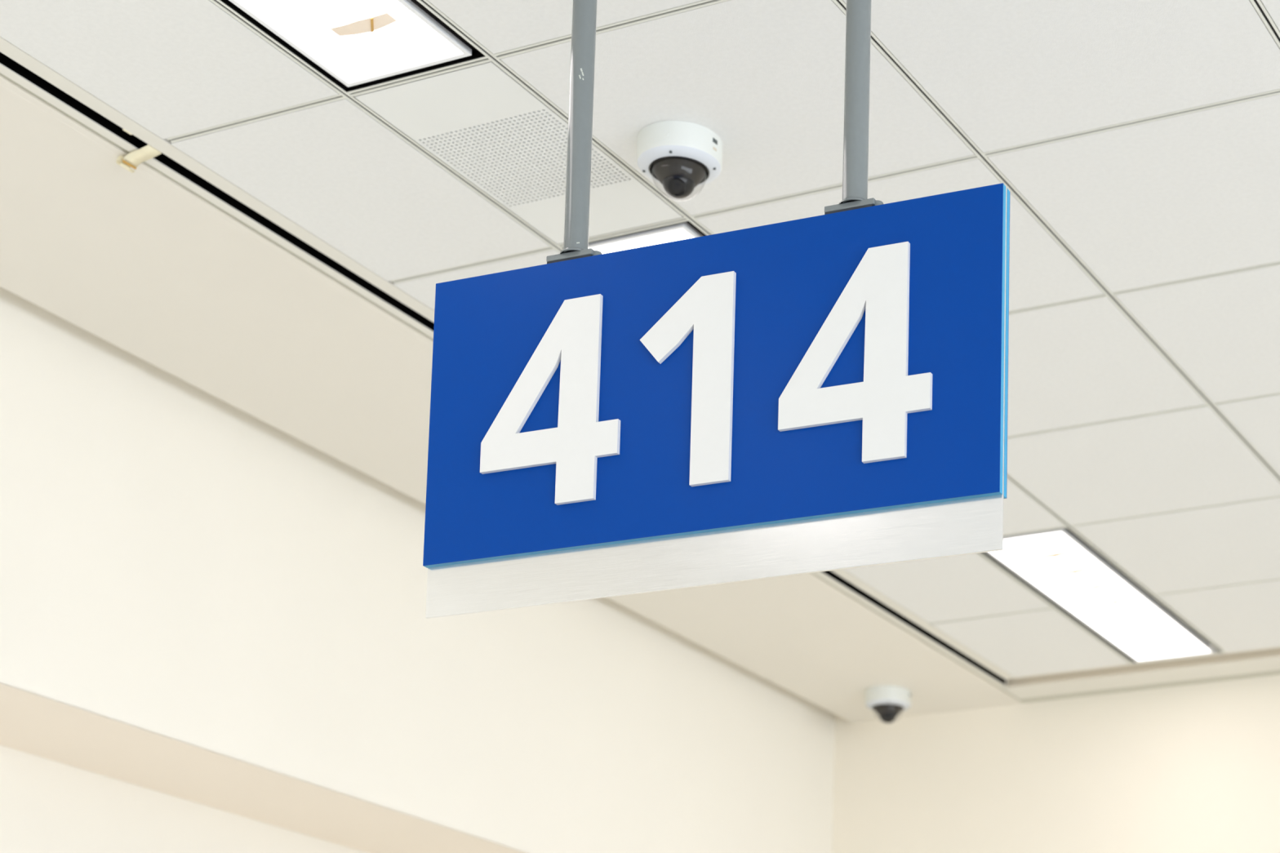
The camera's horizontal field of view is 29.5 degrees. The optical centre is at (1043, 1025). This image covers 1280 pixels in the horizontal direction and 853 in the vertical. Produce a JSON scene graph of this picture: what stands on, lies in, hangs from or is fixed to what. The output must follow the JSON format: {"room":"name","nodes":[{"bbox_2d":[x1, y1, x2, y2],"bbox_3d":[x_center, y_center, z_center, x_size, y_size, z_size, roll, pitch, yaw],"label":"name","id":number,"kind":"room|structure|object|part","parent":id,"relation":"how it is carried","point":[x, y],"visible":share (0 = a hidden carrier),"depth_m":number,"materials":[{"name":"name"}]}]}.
{"room":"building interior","nodes":[
{"label":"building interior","id":0,"kind":"room"},
{"bbox_2d":[0,745,365,852],"bbox_3d":[-3.901,0.341,1.922,0.200,2.884,13.430,-3,-9,24],"label":"wall","id":1,"kind":"structure","parent":0,"point":[46,806],"depth_m":5.61,"materials":[{"name":"paint"}]},
{"bbox_2d":[0,286,835,852],"bbox_3d":[-3.699,-1.635,2.112,0.605,1.089,13.430,-3,-9,24],"label":"wall","id":2,"kind":"structure","parent":0,"point":[202,602],"depth_m":5.73,"materials":[{"name":"paint"}]},
{"bbox_2d":[0,0,1279,722],"bbox_3d":[0.904,-2.314,0.163,10.655,0.401,13.830,-3,-9,24],"label":"ceiling","id":3,"kind":"structure","parent":0,"point":[1135,144],"depth_m":4.51,"materials":[{"name":"tile"}]},
{"bbox_2d":[0,52,161,173],"bbox_3d":[-1.694,-1.586,4.109,0.090,0.034,0.374,-3,-9,24],"label":"ceiling vent","id":4,"kind":"object","parent":3,"relation":"in","point":[90,113],"depth_m":4.15,"materials":[{"name":"black metal"}]},
{"bbox_3d":[-1.627,-1.566,4.260,0.088,0.032,0.034,-4,-9,29],"label":"tape strip","id":5,"kind":"part","parent":4,"relation":"part of","materials":[{"name":"beige paper"}]},
{"bbox_2d":[153,152,434,331],"bbox_3d":[-1.449,-1.509,4.596,0.035,0.019,0.786,-3,-9,24],"label":"ceiling vent","id":6,"kind":"object","parent":3,"relation":"in","point":[162,157],"depth_m":4.60,"materials":[{"name":"black metal"}]},
{"bbox_2d":[220,0,485,91],"bbox_3d":[-1.301,-1.724,3.447,0.289,0.095,1.204,-3,-9,24],"label":"ceiling light","id":7,"kind":"object","parent":3,"relation":"attached to","point":[355,44],"visible":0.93,"depth_m":3.88,"materials":[{"name":"white plastic"}]},
{"bbox_2d":[0,36,1014,679],"bbox_3d":[-2.753,-1.962,1.583,0.035,0.031,13.149,-3,-9,24],"label":"diffuser","id":8,"kind":"structure","parent":3,"relation":"attached to","point":[164,146],"depth_m":4.45,"materials":[{"name":"white plastic"}]},
{"bbox_2d":[0,62,1017,699],"bbox_3d":[-2.788,-1.953,1.647,0.021,0.031,13.240,-3,-9,24],"label":"trim","id":9,"kind":"structure","parent":3,"relation":"attached to","point":[4,70],"depth_m":4.56,"materials":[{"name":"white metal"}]},
{"bbox_2d":[353,61,683,244],"bbox_3d":[-0.933,-1.567,4.271,0.288,0.012,0.593,-3,-9,24],"label":"ceiling vent","id":10,"kind":"object","parent":3,"relation":"in","point":[477,120],"visible":0.89,"depth_m":4.22,"materials":[{"name":"white metal"}]},
{"bbox_2d":[562,220,706,253],"bbox_3d":[-0.564,-1.489,5.105,0.289,0.095,1.204,-3,-9,24],"label":"ceiling light","id":11,"kind":"object","parent":3,"relation":"attached to","point":[686,229],"visible":0.07,"depth_m":4.57,"materials":[{"name":"white plastic"}]},
{"bbox_2d":[636,120,723,200],"bbox_3d":[-0.646,-1.516,4.195,0.152,0.106,0.152,-3,-9,24],"label":"security camera","id":12,"kind":"object","parent":3,"relation":"attached to","point":[681,156],"visible":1,"depth_m":4.16,"materials":[{"name":"white plastic"}]},
{"bbox_2d":[422,0,1009,618],"bbox_3d":[-0.475,-1.142,3.375,0.908,1.068,0.100,-2,-8,21],"label":"hanging sign","id":13,"kind":"object","parent":3,"relation":"hanging from","point":[828,392],"visible":1,"depth_m":3.31,"materials":[{"name":"metal"}]},
{"bbox_3d":[-0.685,-1.118,3.452,0.076,0.008,0.028,-2,-8,20],"label":"foot plate","id":14,"kind":"part","parent":13,"relation":"part of","materials":[{"name":"grey metal"}]},
{"bbox_3d":[-0.479,-0.905,3.336,0.908,0.436,0.010,-2,-8,20],"label":"panel","id":15,"kind":"part","parent":13,"relation":"part of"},
{"bbox_3d":[-0.477,-0.866,3.337,0.906,0.511,0.005,-2,-8,20],"label":"backing plate","id":16,"kind":"part","parent":13,"relation":"part of","materials":[{"name":"metal"}]},
{"bbox_3d":[-0.265,-1.137,3.295,0.076,0.008,0.028,-2,-8,20],"label":"foot plate","id":17,"kind":"part","parent":13,"relation":"part of","materials":[{"name":"grey metal"}]},
{"bbox_3d":[-0.474,-0.903,3.349,0.908,0.436,0.009,-2,-8,20],"label":"panel","id":18,"kind":"part","parent":13,"relation":"part of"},
{"bbox_2d":[865,685,911,723],"bbox_3d":[-0.506,-1.032,7.697,0.152,0.106,0.152,-1,-8,14],"label":"security camera","id":19,"kind":"object","parent":3,"relation":"attached to","point":[887,701],"visible":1,"depth_m":7.65,"materials":[{"name":"white plastic"}]},
{"bbox_2d":[822,570,1005,685],"bbox_3d":[-0.379,-1.168,7.005,0.035,0.019,1.196,-3,-9,24],"label":"ceiling vent","id":20,"kind":"object","parent":3,"relation":"in","point":[830,573],"depth_m":7.02,"materials":[{"name":"black metal"}]},
{"bbox_2d":[982,528,1222,662],"bbox_3d":[0.173,-1.255,6.764,0.289,0.095,1.204,-3,-9,24],"label":"ceiling light","id":21,"kind":"object","parent":3,"relation":"attached to","point":[1058,565],"visible":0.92,"depth_m":6.71,"materials":[{"name":"white plastic"}]},
{"bbox_2d":[1007,644,1279,687],"bbox_3d":[4.037,-1.329,5.781,9.107,0.035,0.082,-3,-9,24],"label":"trim","id":22,"kind":"structure","parent":3,"relation":"attached to","point":[1276,651],"depth_m":7.44,"materials":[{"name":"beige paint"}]},
{"bbox_2d":[831,674,1279,852],"bbox_3d":[3.632,0.428,6.082,10.655,3.972,0.200,-3,-9,24],"label":"wall","id":23,"kind":"structure","parent":0,"point":[1190,768],"depth_m":7.71,"materials":[{"name":"paint"}]},
{"bbox_2d":[1003,656,1279,699],"bbox_3d":[4.072,-1.311,5.887,9.129,0.031,0.143,-3,-9,24],"label":"trim","id":24,"kind":"structure","parent":23,"relation":"attached to","point":[1268,664],"depth_m":7.52,"materials":[{"name":"beige paint"}]},
{"bbox_2d":[1017,670,1279,702],"bbox_3d":[4.105,-1.300,5.978,9.142,0.028,0.052,-3,-9,24],"label":"trim","id":25,"kind":"structure","parent":23,"relation":"attached to","point":[1277,672],"depth_m":7.62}
]}

